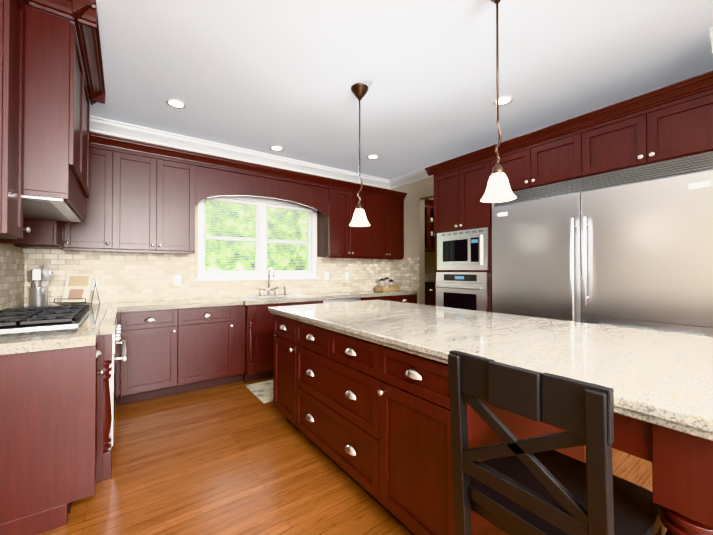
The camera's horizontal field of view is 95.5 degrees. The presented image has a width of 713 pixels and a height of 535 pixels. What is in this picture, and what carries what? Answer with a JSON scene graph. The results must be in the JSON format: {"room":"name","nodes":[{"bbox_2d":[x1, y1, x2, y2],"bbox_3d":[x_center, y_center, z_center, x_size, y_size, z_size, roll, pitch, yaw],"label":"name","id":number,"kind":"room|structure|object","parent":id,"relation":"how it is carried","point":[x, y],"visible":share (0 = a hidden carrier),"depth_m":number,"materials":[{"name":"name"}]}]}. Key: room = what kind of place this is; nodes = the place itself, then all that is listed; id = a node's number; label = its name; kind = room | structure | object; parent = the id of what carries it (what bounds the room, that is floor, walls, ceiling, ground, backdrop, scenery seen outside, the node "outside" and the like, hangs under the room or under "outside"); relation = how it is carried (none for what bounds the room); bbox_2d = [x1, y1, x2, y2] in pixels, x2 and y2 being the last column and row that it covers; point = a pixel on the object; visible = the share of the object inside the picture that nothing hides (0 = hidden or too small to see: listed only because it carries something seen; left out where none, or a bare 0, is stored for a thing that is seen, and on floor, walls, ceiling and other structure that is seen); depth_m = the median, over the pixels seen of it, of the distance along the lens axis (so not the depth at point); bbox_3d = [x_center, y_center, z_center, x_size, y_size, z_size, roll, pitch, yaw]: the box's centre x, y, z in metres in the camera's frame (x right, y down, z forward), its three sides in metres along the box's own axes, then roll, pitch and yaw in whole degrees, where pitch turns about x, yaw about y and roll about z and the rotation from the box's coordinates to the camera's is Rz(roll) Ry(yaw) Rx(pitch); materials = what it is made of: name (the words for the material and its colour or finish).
{"room":"kitchen","nodes":[
{"label":"kitchen","id":0,"kind":"room"},
{"bbox_2d":[0,243,22,251],"bbox_3d":[-1.143,-0.151,0.182,0.120,2.790,6.920,0,-1,-36],"label":"wall","id":1,"kind":"structure","parent":0,"point":[12,247],"depth_m":2.70,"materials":[{"name":"beige paint"}]},
{"bbox_2d":[0,248,27,309],"bbox_3d":[-2.479,0.101,2.151,0.012,0.493,2.100,0,-1,-36],"label":"backsplash","id":2,"kind":"structure","parent":1,"relation":"attached to","point":[13,264],"depth_m":2.72,"materials":[{"name":"tile"}]},
{"bbox_2d":[0,0,31,243],"bbox_3d":[-1.831,-0.842,1.529,0.322,1.378,0.299,0,-1,-36],"label":"upper cabinet","id":3,"kind":"object","parent":1,"relation":"attached to","point":[13,13],"depth_m":1.61,"materials":[{"name":"brown wood"}]},
{"bbox_2d":[8,219,59,248],"bbox_3d":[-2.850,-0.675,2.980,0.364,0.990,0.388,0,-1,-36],"label":"upper cabinet","id":4,"kind":"object","parent":1,"relation":"attached to","point":[42,234],"depth_m":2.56,"materials":[{"name":"brown wood"}]},
{"bbox_2d":[28,4,87,211],"bbox_3d":[-2.008,-0.918,1.947,0.522,0.996,0.584,0,-1,-36],"label":"upper cabinet","id":5,"kind":"object","parent":1,"relation":"attached to","point":[57,86],"depth_m":1.82,"materials":[{"name":"brown wood"}]},
{"bbox_2d":[23,195,81,221],"bbox_3d":[-2.161,-0.394,2.119,0.475,0.044,1.000,0,-1,-36],"label":"hood insert","id":6,"kind":"object","parent":5,"relation":"in","point":[45,208],"visible":0.65,"depth_m":2.11,"materials":[{"name":"silver metal"}]},
{"bbox_2d":[76,88,91,219],"bbox_3d":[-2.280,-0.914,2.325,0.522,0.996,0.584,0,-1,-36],"label":"upper cabinet","id":7,"kind":"object","parent":1,"relation":"attached to","point":[83,215],"depth_m":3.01,"materials":[{"name":"brown wood"}]},
{"bbox_2d":[26,131,434,304],"bbox_3d":[-0.433,-0.106,5.027,6.930,2.790,0.120,0,-1,-36],"label":"wall","id":8,"kind":"structure","parent":0,"point":[429,265],"depth_m":4.84,"materials":[{"name":"beige paint"}]},
{"bbox_2d":[60,132,123,251],"bbox_3d":[-2.580,-0.714,3.175,0.425,1.071,0.388,0,-1,-36],"label":"upper cabinet","id":9,"kind":"object","parent":8,"relation":"attached to","point":[118,194],"depth_m":3.10,"materials":[{"name":"brown wood"}]},
{"bbox_2d":[91,279,97,289],"bbox_3d":[-2.707,0.173,3.296,0.115,0.120,0.008,0,-1,-36],"label":"electrical outlet plate","id":10,"kind":"object","parent":8,"relation":"attached to","point":[94,280],"depth_m":3.32,"materials":[{"name":"white plastic"}]},
{"bbox_2d":[120,148,195,253],"bbox_3d":[-2.195,-0.670,3.476,0.788,0.990,0.348,0,-1,-36],"label":"upper cabinet","id":11,"kind":"object","parent":8,"relation":"attached to","point":[158,194],"depth_m":3.36,"materials":[{"name":"brown wood"}]},
{"bbox_2d":[174,275,180,284],"bbox_3d":[-2.074,0.147,3.752,0.075,0.120,0.008,0,-1,-36],"label":"electrical outlet plate","id":12,"kind":"object","parent":8,"relation":"attached to","point":[177,279],"depth_m":3.75,"materials":[{"name":"white plastic"}]},
{"bbox_2d":[24,248,387,304],"bbox_3d":[-1.259,0.101,4.350,4.560,0.533,0.012,0,-1,-36],"label":"backsplash","id":13,"kind":"structure","parent":8,"relation":"attached to","point":[128,276],"depth_m":3.66,"materials":[{"name":"tile"}]},
{"bbox_2d":[90,115,392,188],"bbox_3d":[-1.182,-1.447,4.360,4.440,0.120,0.110,0,-1,-36],"label":"crown molding","id":14,"kind":"structure","parent":8,"relation":"attached to","point":[120,129],"depth_m":3.99,"materials":[{"name":"white"}]},
{"bbox_2d":[195,195,318,280],"bbox_3d":[-1.279,-0.385,4.391,1.670,1.105,0.170,0,-1,-36],"label":"window","id":15,"kind":"structure","parent":8,"relation":"in","point":[262,274],"depth_m":4.36,"materials":[{"name":"white wood"}]},
{"bbox_2d":[203,197,311,272],"bbox_3d":[-1.273,-0.397,4.383,1.470,0.944,0.040,0,-1,-36],"label":"window blinds","id":16,"kind":"object","parent":15,"relation":"attached to","point":[214,200],"visible":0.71,"depth_m":4.30,"materials":[{"name":"white plastic"}]},
{"bbox_2d":[325,272,328,279],"bbox_3d":[-0.450,0.128,4.920,0.075,0.120,0.008,0,-1,-36],"label":"electrical outlet plate","id":17,"kind":"object","parent":8,"relation":"attached to","point":[326,273],"depth_m":4.92,"materials":[{"name":"white plastic"}]},
{"bbox_2d":[316,184,375,258],"bbox_3d":[-0.168,-0.657,4.932,0.783,0.990,0.348,0,-1,-36],"label":"upper cabinet","id":18,"kind":"object","parent":8,"relation":"attached to","point":[335,205],"depth_m":4.74,"materials":[{"name":"brown wood"}]},
{"bbox_2d":[376,192,403,259],"bbox_3d":[0.372,-0.653,5.321,0.783,0.990,0.348,0,-1,-36],"label":"upper cabinet","id":19,"kind":"object","parent":8,"relation":"attached to","point":[389,209],"depth_m":5.22,"materials":[{"name":"brown wood"}]},
{"bbox_2d":[37,377,666,534],"bbox_3d":[1.621,1.312,2.156,6.930,0.100,7.160,0,-1,-36],"label":"floor","id":20,"kind":"structure","parent":0,"point":[238,458],"depth_m":1.93,"materials":[{"name":"brown wood"}]},
{"bbox_2d":[0,335,103,534],"bbox_3d":[-1.684,0.825,1.588,0.648,0.864,0.310,0,-1,-36],"label":"base cabinet","id":21,"kind":"object","parent":20,"relation":"on","point":[55,438],"depth_m":1.55,"materials":[{"name":"brown wood"}]},
{"bbox_2d":[0,306,119,354],"bbox_3d":[-1.982,0.372,2.074,0.708,0.050,1.500,0,-1,-36],"label":"countertop","id":22,"kind":"structure","parent":21,"relation":"on","point":[100,318],"depth_m":1.63,"materials":[{"name":"beige stone"}]},
{"bbox_2d":[0,305,90,331],"bbox_3d":[-2.127,0.324,2.155,0.500,0.046,0.960,0,-1,-36],"label":"gas cooktop","id":23,"kind":"object","parent":22,"relation":"in","point":[17,319],"visible":1,"depth_m":1.98,"materials":[{"name":"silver metal"}]},
{"bbox_2d":[109,319,126,445],"bbox_3d":[-2.025,0.832,2.199,0.753,0.861,0.752,0,-1,-36],"label":"oven","id":24,"kind":"object","parent":21,"relation":"in","point":[116,340],"visible":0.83,"depth_m":2.14,"materials":[{"name":"silver metal"}]},
{"bbox_2d":[116,308,187,404],"bbox_3d":[-2.112,0.841,3.336,0.520,0.864,0.648,0,-1,-36],"label":"base cabinet","id":25,"kind":"object","parent":20,"relation":"on","point":[156,364],"depth_m":3.08,"materials":[{"name":"brown wood"}]},
{"bbox_2d":[188,305,235,390],"bbox_3d":[-1.754,0.843,3.593,0.599,0.864,0.648,0,-1,-36],"label":"base cabinet","id":26,"kind":"object","parent":20,"relation":"on","point":[211,330],"depth_m":3.39,"materials":[{"name":"brown wood"}]},
{"bbox_2d":[245,380,272,402],"bbox_3d":[-0.655,1.270,3.525,0.930,0.010,0.560,0,-1,-36],"label":"mat","id":27,"kind":"object","parent":20,"relation":"on","point":[262,392],"visible":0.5,"depth_m":3.33,"materials":[{"name":"beige fabric"}]},
{"bbox_2d":[273,315,288,420],"bbox_3d":[-0.106,0.826,2.859,1.140,0.884,0.430,0,-1,-36],"label":"base cabinet","id":28,"kind":"object","parent":20,"relation":"on","point":[281,324],"depth_m":2.58,"materials":[{"name":"brown wood"}]},
{"bbox_2d":[268,300,712,440],"bbox_3d":[0.498,0.351,2.041,1.220,0.050,2.570,0,-1,-36],"label":"countertop","id":29,"kind":"structure","parent":28,"relation":"on","point":[662,379],"depth_m":1.32,"materials":[{"name":"beige stone"}]},
{"bbox_2d":[289,318,372,497],"bbox_3d":[0.295,0.821,2.301,1.140,0.884,1.065,0,-1,-36],"label":"base cabinet","id":30,"kind":"object","parent":20,"relation":"on","point":[371,419],"depth_m":1.92,"materials":[{"name":"brown wood"}]},
{"bbox_2d":[361,294,416,303],"bbox_3d":[0.324,0.857,5.087,1.117,0.864,0.648,0,-1,-36],"label":"base cabinet","id":31,"kind":"object","parent":20,"relation":"on","point":[399,298],"depth_m":4.93,"materials":[{"name":"brown wood"}]},
{"bbox_2d":[19,290,416,311],"bbox_3d":[-1.043,0.390,4.047,4.536,0.050,0.728,0,-1,-36],"label":"countertop","id":32,"kind":"structure","parent":31,"relation":"on","point":[163,304],"depth_m":3.55,"materials":[{"name":"beige stone"}]},
{"bbox_2d":[27,265,53,306],"bbox_3d":[-2.809,0.165,2.873,0.175,0.378,0.220,0,-1,-36],"label":"utensil crock","id":33,"kind":"object","parent":32,"relation":"on","point":[38,296],"visible":0.98,"depth_m":2.82,"materials":[{"name":"silver metal"}]},
{"bbox_2d":[53,274,99,304],"bbox_3d":[-2.672,0.208,3.104,0.282,0.292,0.241,0,-1,-8],"label":"cookbook stand","id":34,"kind":"object","parent":32,"relation":"on","point":[77,288],"visible":0.98,"depth_m":3.09,"materials":[{"name":"beige"}]},
{"bbox_2d":[256,268,287,295],"bbox_3d":[-1.082,0.185,4.270,0.438,0.364,0.204,0,-1,-36],"label":"faucet","id":35,"kind":"object","parent":32,"relation":"on","point":[268,289],"visible":1,"depth_m":4.30,"materials":[{"name":"silver metal"}]},
{"bbox_2d":[244,294,305,298],"bbox_3d":[-1.005,0.481,4.087,0.769,0.228,0.429,0,-1,-36],"label":"sink basin","id":36,"kind":"object","parent":32,"relation":"in","point":[272,296],"visible":0.04,"depth_m":4.29,"materials":[{"name":"white ceramic"}]},
{"bbox_2d":[374,277,398,290],"bbox_3d":[0.498,0.265,5.348,0.340,0.223,0.220,0,-1,-36],"label":"basket","id":37,"kind":"object","parent":32,"relation":"on","point":[386,286],"visible":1,"depth_m":5.29,"materials":[{"name":"beige wicker"}]},
{"bbox_2d":[323,298,360,302],"bbox_3d":[-0.357,0.854,4.553,0.606,0.861,0.666,0,-1,-36],"label":"dishwasher","id":38,"kind":"object","parent":31,"relation":"in","point":[341,300],"visible":0.06,"depth_m":4.31,"materials":[{"name":"silver metal"}]},
{"bbox_2d":[425,283,434,305],"bbox_3d":[1.097,0.794,5.669,0.569,1.000,0.589,0,-1,-36],"label":"base cabinet","id":39,"kind":"object","parent":20,"relation":"on","point":[429,287],"depth_m":5.41,"materials":[{"name":"brown wood"}]},
{"bbox_2d":[373,343,584,534],"bbox_3d":[0.710,0.816,1.724,1.140,0.884,0.475,0,-1,-36],"label":"base cabinet","id":40,"kind":"object","parent":20,"relation":"on","point":[413,472],"depth_m":1.40,"materials":[{"name":"brown wood"}]},
{"bbox_2d":[448,350,664,534],"bbox_3d":[0.559,0.749,0.917,0.453,1.005,0.400,0,-1,-36],"label":"bar stool","id":41,"kind":"object","parent":20,"relation":"on","point":[512,484],"visible":1,"depth_m":0.81,"materials":[{"name":"black paint"}]},
{"bbox_2d":[26,0,712,179],"bbox_3d":[1.621,-1.577,2.183,6.930,0.100,7.160,0,-1,-36],"label":"ceiling","id":42,"kind":"structure","parent":0,"point":[263,76],"depth_m":2.47,"materials":[{"name":"white paint"}]},
{"bbox_2d":[166,99,185,108],"bbox_3d":[-1.673,-1.518,3.004,0.170,0.004,0.170,0,-1,-36],"label":"recessed light","id":43,"kind":"object","parent":42,"relation":"in","point":[175,103],"visible":1,"depth_m":3.00,"materials":[{"name":"white"}]},
{"bbox_2d":[270,146,283,150],"bbox_3d":[-1.006,-1.508,4.099,0.170,0.004,0.170,0,-1,-36],"label":"recessed light","id":44,"kind":"object","parent":42,"relation":"in","point":[277,148],"visible":1,"depth_m":4.10,"materials":[{"name":"white"}]},
{"bbox_2d":[349,83,369,226],"bbox_3d":[0.027,-0.940,2.742,0.180,1.165,0.180,0,-1,-36],"label":"pendant light","id":45,"kind":"object","parent":42,"relation":"hanging from","point":[359,92],"visible":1,"depth_m":2.71,"materials":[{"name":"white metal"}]},
{"bbox_2d":[367,155,378,158],"bbox_3d":[0.226,-1.505,4.406,0.170,0.004,0.170,0,-1,-36],"label":"recessed light","id":46,"kind":"object","parent":42,"relation":"in","point":[372,156],"visible":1,"depth_m":4.39,"materials":[{"name":"white"}]},
{"bbox_2d":[480,0,516,202],"bbox_3d":[0.758,-0.949,1.741,0.180,1.165,0.180,0,-1,-36],"label":"pendant light","id":47,"kind":"object","parent":42,"relation":"hanging from","point":[498,189],"visible":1,"depth_m":1.72,"materials":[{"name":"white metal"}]},
{"bbox_2d":[493,96,512,105],"bbox_3d":[1.335,-1.518,2.949,0.170,0.004,0.170,0,-1,-36],"label":"recessed light","id":48,"kind":"object","parent":42,"relation":"in","point":[504,100],"visible":0.9,"depth_m":2.94,"materials":[{"name":"white"}]},
{"bbox_2d":[390,176,488,304],"bbox_3d":[2.393,-0.127,2.724,0.770,2.790,6.920,0,-1,-36],"label":"wall","id":49,"kind":"structure","parent":0,"point":[419,192],"depth_m":5.18,"materials":[{"name":"beige paint"}]},
{"bbox_2d":[388,257,419,290],"bbox_3d":[0.797,0.111,5.386,0.012,0.533,0.670,0,-1,-36],"label":"backsplash","id":50,"kind":"structure","parent":49,"relation":"attached to","point":[405,273],"depth_m":5.36,"materials":[{"name":"tile"}]},
{"bbox_2d":[433,167,456,206],"bbox_3d":[1.347,-0.956,4.064,0.668,0.409,0.365,0,-1,-36],"label":"upper cabinet","id":51,"kind":"object","parent":49,"relation":"attached to","point":[445,182],"depth_m":3.89,"materials":[{"name":"brown wood"}]},
{"bbox_2d":[434,199,491,234],"bbox_3d":[1.456,-0.590,3.909,0.668,0.326,0.739,0,-1,-36],"label":"upper cabinet","id":52,"kind":"object","parent":49,"relation":"attached to","point":[474,214],"depth_m":3.67,"materials":[{"name":"brown wood"}]},
{"bbox_2d":[435,272,488,311],"bbox_3d":[1.385,0.308,3.850,0.647,0.506,0.685,0,-1,-36],"label":"wall oven","id":53,"kind":"object","parent":52,"relation":"in","point":[465,290],"visible":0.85,"depth_m":3.65,"materials":[{"name":"silver metal"}]},
{"bbox_2d":[437,227,488,269],"bbox_3d":[1.369,-0.197,3.842,0.488,0.456,0.685,0,-1,-36],"label":"built-in microwave","id":54,"kind":"object","parent":52,"relation":"in","point":[468,249],"visible":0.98,"depth_m":3.66,"materials":[{"name":"silver metal"}]},
{"bbox_2d":[457,155,488,202],"bbox_3d":[1.583,-0.959,3.736,0.668,0.409,0.443,0,-1,-36],"label":"upper cabinet","id":55,"kind":"object","parent":49,"relation":"attached to","point":[473,176],"depth_m":3.58,"materials":[{"name":"brown wood"}]},
{"bbox_2d":[489,131,571,191],"bbox_3d":[1.939,-0.964,3.240,0.668,0.409,0.897,0,-1,-36],"label":"upper cabinet","id":56,"kind":"object","parent":49,"relation":"attached to","point":[541,162],"depth_m":3.03,"materials":[{"name":"brown wood"}]},
{"bbox_2d":[390,70,712,187],"bbox_3d":[1.761,-1.451,3.975,0.110,0.120,3.890,0,-1,-36],"label":"crown molding","id":57,"kind":"structure","parent":49,"relation":"attached to","point":[421,174],"depth_m":5.17,"materials":[{"name":"white"}]},
{"bbox_2d":[569,83,712,178],"bbox_3d":[2.394,-0.970,2.607,0.668,0.409,0.897,0,-1,-36],"label":"upper cabinet","id":58,"kind":"object","parent":49,"relation":"attached to","point":[672,121],"depth_m":2.39,"materials":[{"name":"brown wood"}]},
{"bbox_2d":[492,151,712,336],"bbox_3d":[2.121,0.244,2.874,0.732,2.010,1.662,0,-1,-36],"label":"refrigerator","id":59,"kind":"object","parent":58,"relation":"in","point":[631,247],"visible":0.46,"depth_m":2.52,"materials":[{"name":"silver metal"}]},
{"bbox_2d":[709,28,712,53],"bbox_3d":[3.180,-1.479,0.888,0.110,0.120,3.000,0,-1,-36],"label":"crown molding","id":60,"kind":"structure","parent":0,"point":[711,29],"depth_m":2.09,"materials":[{"name":"white"}]},
{"label":"outside","id":61,"kind":"structure","parent":0,"visible":0},
{"bbox_2d":[205,201,306,269],"bbox_3d":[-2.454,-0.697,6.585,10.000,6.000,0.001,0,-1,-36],"label":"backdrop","id":62,"kind":"structure","parent":61,"point":[253,243],"depth_m":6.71,"materials":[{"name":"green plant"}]}
]}

